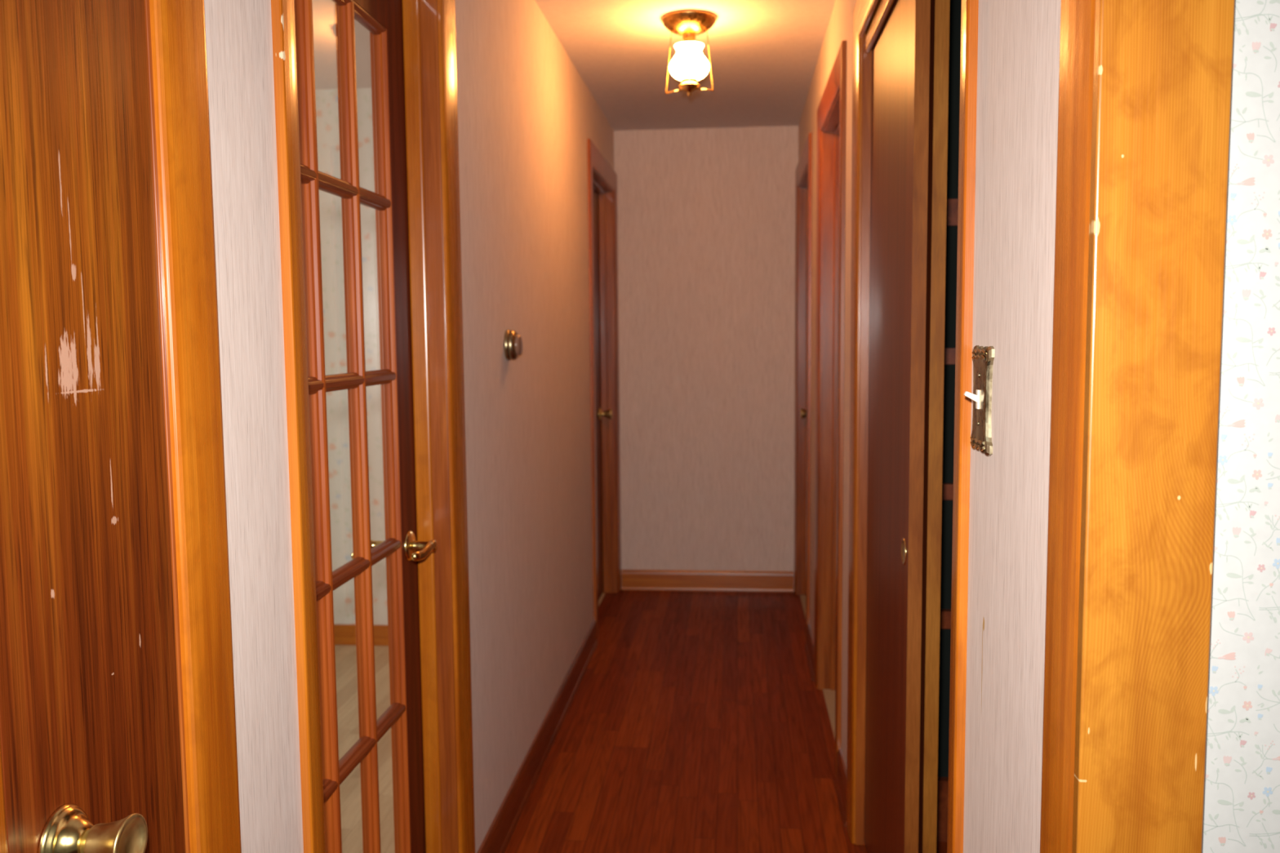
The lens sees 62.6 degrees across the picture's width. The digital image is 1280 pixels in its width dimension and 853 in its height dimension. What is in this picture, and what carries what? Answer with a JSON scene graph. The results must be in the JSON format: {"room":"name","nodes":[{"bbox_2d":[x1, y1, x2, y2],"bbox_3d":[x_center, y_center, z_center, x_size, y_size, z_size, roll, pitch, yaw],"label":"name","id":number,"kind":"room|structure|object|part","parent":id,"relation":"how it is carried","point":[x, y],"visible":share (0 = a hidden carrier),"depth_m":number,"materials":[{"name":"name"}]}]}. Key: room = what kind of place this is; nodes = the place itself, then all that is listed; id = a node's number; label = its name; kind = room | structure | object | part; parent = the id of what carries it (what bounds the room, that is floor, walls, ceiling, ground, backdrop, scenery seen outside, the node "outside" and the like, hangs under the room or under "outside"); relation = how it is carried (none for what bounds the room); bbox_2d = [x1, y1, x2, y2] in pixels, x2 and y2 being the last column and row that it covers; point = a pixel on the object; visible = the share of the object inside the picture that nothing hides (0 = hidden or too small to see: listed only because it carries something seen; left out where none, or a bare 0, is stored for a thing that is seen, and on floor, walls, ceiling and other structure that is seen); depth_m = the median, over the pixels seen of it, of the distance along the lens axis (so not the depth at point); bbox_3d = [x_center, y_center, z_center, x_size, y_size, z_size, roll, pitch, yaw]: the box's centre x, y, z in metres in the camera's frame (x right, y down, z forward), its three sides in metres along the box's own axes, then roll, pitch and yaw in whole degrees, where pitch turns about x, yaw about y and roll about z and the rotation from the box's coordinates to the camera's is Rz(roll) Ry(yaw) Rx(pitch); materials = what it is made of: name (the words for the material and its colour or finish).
{"room":"home hallway","nodes":[
{"label":"home hallway","id":0,"kind":"room"},
{"bbox_2d":[315,88,387,625],"bbox_3d":[-1.954,-0.231,4.595,3.267,2.360,0.100,0,5,5],"label":"wall","id":1,"kind":"structure","parent":0,"point":[326,100],"depth_m":4.47,"materials":[{"name":"paper"}]},
{"bbox_2d":[333,624,388,645],"bbox_3d":[-1.949,0.905,4.636,3.267,0.090,0.015,0,5,5],"label":"baseboard","id":2,"kind":"structure","parent":1,"relation":"attached to","point":[344,634],"depth_m":4.56,"materials":[{"name":"orange wood"}]},
{"bbox_2d":[204,0,613,852],"bbox_3d":[-0.471,-0.041,2.259,0.115,2.360,6.403,0,5,5],"label":"wall","id":3,"kind":"structure","parent":0,"point":[527,116],"depth_m":2.60,"materials":[{"name":"paint"}]},
{"bbox_2d":[0,0,185,852],"bbox_3d":[-0.510,0.224,1.020,0.104,2.034,0.286,0,5,5],"label":"door","id":4,"kind":"structure","parent":3,"relation":"in","point":[90,722],"depth_m":0.99,"materials":[{"name":"brown wood"}]},
{"bbox_3d":[-0.484,0.382,0.963,0.042,0.054,0.054,0,5,5],"label":"knob","id":5,"kind":"part","parent":4,"relation":"part of","materials":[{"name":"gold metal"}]},
{"bbox_2d":[0,0,241,852],"bbox_3d":[-0.577,0.176,1.025,0.129,2.145,0.486,0,5,5],"label":"door frame","id":6,"kind":"structure","parent":3,"relation":"attached to","point":[175,32],"depth_m":1.18,"materials":[{"name":"orange wood"}]},
{"bbox_3d":[-0.537,0.193,0.826,0.014,2.144,0.095,0,5,5],"label":"casing","id":7,"kind":"part","parent":6,"relation":"part of","materials":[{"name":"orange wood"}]},
{"bbox_3d":[-0.502,0.158,1.214,0.014,2.144,0.095,0,5,5],"label":"casing","id":8,"kind":"part","parent":6,"relation":"part of","materials":[{"name":"orange wood"}]},
{"bbox_2d":[294,0,436,852],"bbox_3d":[-0.535,0.146,1.910,0.152,2.034,0.734,0,5,5],"label":"door","id":9,"kind":"structure","parent":3,"relation":"in","point":[383,19],"depth_m":2.01,"materials":[{"name":"brown wood"}]},
{"bbox_3d":[-0.536,0.147,1.898,0.035,2.034,0.552,0,5,5],"label":"rail","id":10,"kind":"part","parent":9,"relation":"part of","materials":[{"name":"brown wood"}]},
{"bbox_3d":[-0.483,0.252,2.224,0.010,0.064,0.064,0,5,5],"label":"lever handle","id":11,"kind":"part","parent":9,"relation":"part of","materials":[{"name":"gold metal"}]},
{"bbox_3d":[-0.444,0.258,2.168,0.017,0.027,0.115,0,5,7],"label":"lever","id":12,"kind":"part","parent":9,"relation":"part of","materials":[{"name":"gold metal"}]},
{"bbox_2d":[271,0,475,852],"bbox_3d":[-0.495,0.097,1.919,0.129,2.145,0.905,0,5,5],"label":"door frame","id":13,"kind":"structure","parent":3,"relation":"attached to","point":[428,26],"depth_m":2.23,"materials":[{"name":"orange wood"}]},
{"bbox_3d":[-0.476,0.134,1.495,0.014,2.144,0.060,0,5,5],"label":"casing","id":14,"kind":"part","parent":13,"relation":"part of","materials":[{"name":"orange wood"}]},
{"bbox_3d":[-0.401,0.061,2.316,0.014,2.144,0.095,0,5,5],"label":"casing","id":15,"kind":"part","parent":13,"relation":"part of","materials":[{"name":"orange wood"}]},
{"bbox_2d":[503,329,522,359],"bbox_3d":[-0.340,-0.221,2.845,0.041,0.083,0.083,0,5,5],"label":"thermostat","id":16,"kind":"object","parent":3,"relation":"attached to","point":[513,341],"visible":1,"depth_m":2.82,"materials":[{"name":"gold metal"}]},
{"bbox_3d":[-0.355,-0.220,2.846,0.011,0.083,0.083,0,5,5],"label":"wall plate","id":17,"kind":"part","parent":16,"relation":"part of","materials":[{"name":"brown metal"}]},
{"bbox_2d":[476,619,598,852],"bbox_3d":[-0.288,0.980,3.504,0.018,0.105,2.122,0,5,5],"label":"baseboard","id":18,"kind":"structure","parent":3,"relation":"attached to","point":[497,838],"depth_m":3.20,"materials":[{"name":"brown wood"}]},
{"bbox_2d":[592,187,612,599],"bbox_3d":[-0.222,-0.124,4.972,0.098,2.034,0.789,0,5,5],"label":"door","id":19,"kind":"structure","parent":3,"relation":"in","point":[608,413],"depth_m":5.26,"materials":[{"name":"brown wood"}]},
{"bbox_3d":[-0.173,-0.064,5.308,0.064,0.064,0.064,0,5,5],"label":"knob","id":20,"kind":"part","parent":19,"relation":"part of","materials":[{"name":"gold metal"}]},
{"bbox_2d":[586,138,621,641],"bbox_3d":[-0.215,-0.171,4.958,0.129,2.145,0.978,0,5,5],"label":"door frame","id":21,"kind":"structure","parent":3,"relation":"attached to","point":[602,177],"depth_m":5.33,"materials":[{"name":"brown wood"}]},
{"bbox_3d":[-0.199,-0.133,4.515,0.014,2.144,0.095,0,5,5],"label":"casing","id":22,"kind":"part","parent":21,"relation":"part of","materials":[{"name":"brown wood"}]},
{"bbox_3d":[-0.168,-1.192,4.864,0.014,0.095,0.978,0,5,5],"label":"head casing","id":23,"kind":"part","parent":21,"relation":"part of","materials":[{"name":"brown wood"}]},
{"bbox_3d":[-0.117,-0.211,5.399,0.014,2.144,0.078,0,5,5],"label":"casing","id":24,"kind":"part","parent":21,"relation":"part of","materials":[{"name":"brown wood"}]},
{"bbox_2d":[311,0,835,130],"bbox_3d":[-0.810,-1.261,2.132,6.000,0.100,6.703,0,5,5],"label":"ceiling","id":25,"kind":"structure","parent":0,"point":[764,54],"depth_m":3.90,"materials":[{"name":"paint"}]},
{"bbox_2d":[661,9,716,96],"bbox_3d":[0.161,-1.209,3.447,0.182,0.250,0.182,0,5,5],"label":"ceiling lamp","id":26,"kind":"object","parent":25,"relation":"attached to","point":[689,65],"visible":1,"depth_m":3.41,"materials":[{"name":"white glass"}]},
{"bbox_3d":[0.094,-1.202,3.464,0.025,0.211,0.006,0,5,10],"label":"rod","id":27,"kind":"part","parent":26,"relation":"part of","materials":[{"name":"gold metal"}]},
{"bbox_3d":[0.111,-1.103,3.468,0.053,0.011,0.005,1,5,13],"label":"arm","id":28,"kind":"part","parent":26,"relation":"part of","materials":[{"name":"gold metal"}]},
{"bbox_3d":[0.161,-1.192,3.449,0.132,0.110,0.132,0,5,5],"label":"lamp shade","id":29,"kind":"part","parent":26,"relation":"part of","materials":[{"name":"white glass"}]},
{"bbox_3d":[0.162,-1.111,3.456,0.073,0.053,0.073,0,5,5],"label":"burner","id":30,"kind":"part","parent":26,"relation":"part of","materials":[{"name":"gold metal"}]},
{"bbox_3d":[0.212,-1.102,3.445,0.053,0.011,0.005,1,5,13],"label":"arm","id":31,"kind":"part","parent":26,"relation":"part of","materials":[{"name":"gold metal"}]},
{"bbox_3d":[0.228,-1.200,3.432,0.025,0.211,0.006,0,5,10],"label":"rod","id":32,"kind":"part","parent":26,"relation":"part of","materials":[{"name":"gold metal"}]},
{"bbox_2d":[334,590,946,852],"bbox_3d":[-0.792,1.167,2.294,6.000,0.054,6.603,0,5,5],"label":"floor","id":33,"kind":"structure","parent":0,"point":[695,722],"depth_m":3.45,"materials":[{"name":"red wood"}]},
{"bbox_2d":[613,125,798,591],"bbox_3d":[0.343,-0.326,5.437,1.154,2.360,0.100,0,5,5],"label":"wall","id":34,"kind":"structure","parent":0,"point":[706,216],"depth_m":5.38,"materials":[{"name":"paint"}]},
{"bbox_2d":[621,569,793,592],"bbox_3d":[0.348,0.802,5.476,0.892,0.105,0.018,0,5,5],"label":"baseboard","id":35,"kind":"structure","parent":34,"relation":"attached to","point":[631,580],"depth_m":5.47,"materials":[{"name":"orange wood"}]},
{"bbox_2d":[798,0,1060,852],"bbox_3d":[0.653,-0.127,3.131,0.115,2.360,4.453,0,5,5],"label":"wall","id":36,"kind":"structure","parent":0,"point":[1018,56],"depth_m":1.21,"materials":[{"name":"paint"}]},
{"bbox_2d":[794,132,812,644],"bbox_3d":[0.806,-0.172,4.864,0.129,2.145,0.978,0,5,5],"label":"door frame","id":37,"kind":"structure","parent":36,"relation":"attached to","point":[803,172],"depth_m":5.23,"materials":[{"name":"brown wood"}]},
{"bbox_3d":[0.789,-0.212,5.316,0.014,2.144,0.078,0,5,5],"label":"casing","id":38,"kind":"part","parent":37,"relation":"part of","materials":[{"name":"brown wood"}]},
{"bbox_3d":[0.739,-1.193,4.781,0.014,0.095,0.978,0,5,5],"label":"head casing","id":39,"kind":"part","parent":37,"relation":"part of","materials":[{"name":"brown wood"}]},
{"bbox_3d":[0.708,-0.134,4.432,0.014,2.144,0.095,0,5,5],"label":"casing","id":40,"kind":"part","parent":37,"relation":"part of","materials":[{"name":"brown wood"}]},
{"bbox_2d":[800,408,806,418],"bbox_3d":[0.814,-0.125,4.876,0.098,2.034,0.789,0,5,5],"label":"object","id":41,"kind":"structure","parent":36,"relation":"in","point":[803,412],"depth_m":5.20,"materials":[{"name":"gold metal"}]},
{"bbox_2d":[804,623,813,681],"bbox_3d":[0.691,0.906,4.255,0.018,0.105,0.440,0,5,5],"label":"baseboard","id":42,"kind":"structure","parent":36,"relation":"attached to","point":[809,646],"depth_m":4.26,"materials":[{"name":"brown wood"}]},
{"bbox_2d":[813,40,846,777],"bbox_3d":[0.679,-0.051,3.487,0.129,2.145,0.920,0,5,5],"label":"door frame","id":43,"kind":"structure","parent":36,"relation":"attached to","point":[832,108],"depth_m":3.81,"materials":[{"name":"brown wood"}]},
{"bbox_3d":[0.659,-0.087,3.901,0.014,2.144,0.095,0,5,5],"label":"casing","id":44,"kind":"part","parent":43,"relation":"part of","materials":[{"name":"brown wood"}]},
{"bbox_3d":[0.612,-1.071,3.403,0.014,0.095,0.920,0,5,5],"label":"head casing","id":45,"kind":"part","parent":43,"relation":"part of","materials":[{"name":"brown wood"}]},
{"bbox_3d":[0.584,-0.015,3.083,0.014,2.144,0.095,0,5,5],"label":"casing","id":46,"kind":"part","parent":43,"relation":"part of","materials":[{"name":"brown wood"}]},
{"bbox_2d":[834,748,846,826],"bbox_3d":[0.574,1.018,2.983,0.018,0.105,0.285,0,5,5],"label":"baseboard","id":47,"kind":"structure","parent":36,"relation":"attached to","point":[840,781],"depth_m":2.99,"materials":[{"name":"brown wood"}]},
{"bbox_2d":[864,0,930,852],"bbox_3d":[0.557,0.100,2.336,0.029,2.023,0.638,0,5,5],"label":"door","id":48,"kind":"structure","parent":36,"relation":"in","point":[900,51],"depth_m":2.17,"materials":[{"name":"brown wood"}]},
{"bbox_3d":[0.521,0.247,2.081,0.002,0.054,0.054,0,5,5],"label":"finger pull","id":49,"kind":"part","parent":48,"relation":"part of","materials":[{"name":"gold metal"}]},
{"bbox_2d":[846,0,978,852],"bbox_3d":[0.549,0.074,2.071,0.129,2.145,1.365,0,5,5],"label":"door frame","id":50,"kind":"structure","parent":36,"relation":"attached to","point":[869,16],"depth_m":2.53,"materials":[{"name":"orange wood"}]},
{"bbox_3d":[0.550,0.018,2.706,0.014,2.144,0.095,0,5,5],"label":"casing","id":51,"kind":"part","parent":50,"relation":"part of","materials":[{"name":"orange wood"}]},
{"bbox_3d":[0.482,-0.947,1.987,0.014,0.095,1.365,0,5,5],"label":"head casing","id":52,"kind":"part","parent":50,"relation":"part of","materials":[{"name":"orange wood"}]},
{"bbox_3d":[0.432,0.131,1.429,0.014,2.144,0.062,0,5,5],"label":"casing","id":53,"kind":"part","parent":50,"relation":"part of","materials":[{"name":"orange wood"}]},
{"bbox_2d":[918,0,950,852],"bbox_3d":[0.595,0.100,2.334,0.026,2.023,0.630,0,5,5],"label":"door","id":54,"kind":"structure","parent":36,"relation":"in","point":[940,9],"depth_m":2.01,"materials":[{"name":"brown wood"}]},
{"bbox_2d":[964,345,995,456],"bbox_3d":[0.416,-0.034,1.310,0.025,0.133,0.092,0,5,5],"label":"light switch","id":55,"kind":"object","parent":36,"relation":"attached to","point":[983,357],"visible":1,"depth_m":1.29,"materials":[{"name":"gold metal"}]},
{"bbox_3d":[0.412,-0.037,1.310,0.017,0.014,0.008,0,5,5],"label":"lever","id":56,"kind":"part","parent":55,"relation":"part of","materials":[{"name":"beige plastic"}]},
{"bbox_2d":[1040,0,1235,852],"bbox_3d":[0.436,0.116,0.948,0.110,2.260,0.100,0,5,5],"label":"door frame","id":57,"kind":"structure","parent":36,"relation":"attached to","point":[1144,99],"depth_m":0.90,"materials":[{"name":"orange wood"}]},
{"bbox_3d":[0.389,0.115,0.955,0.014,2.259,0.095,0,5,5],"label":"casing","id":58,"kind":"part","parent":57,"relation":"part of","materials":[{"name":"orange wood"}]},
{"bbox_2d":[936,0,961,842],"bbox_3d":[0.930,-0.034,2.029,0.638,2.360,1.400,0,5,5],"label":"door frame","id":59,"kind":"structure","parent":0,"point":[955,6],"depth_m":2.68,"materials":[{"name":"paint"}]},
{"bbox_2d":[1201,0,1279,852],"bbox_3d":[1.286,0.063,0.885,1.600,2.360,0.091,0,5,5],"label":"wall","id":60,"kind":"structure","parent":0,"point":[1242,805],"depth_m":0.91,"materials":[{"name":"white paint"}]}
]}

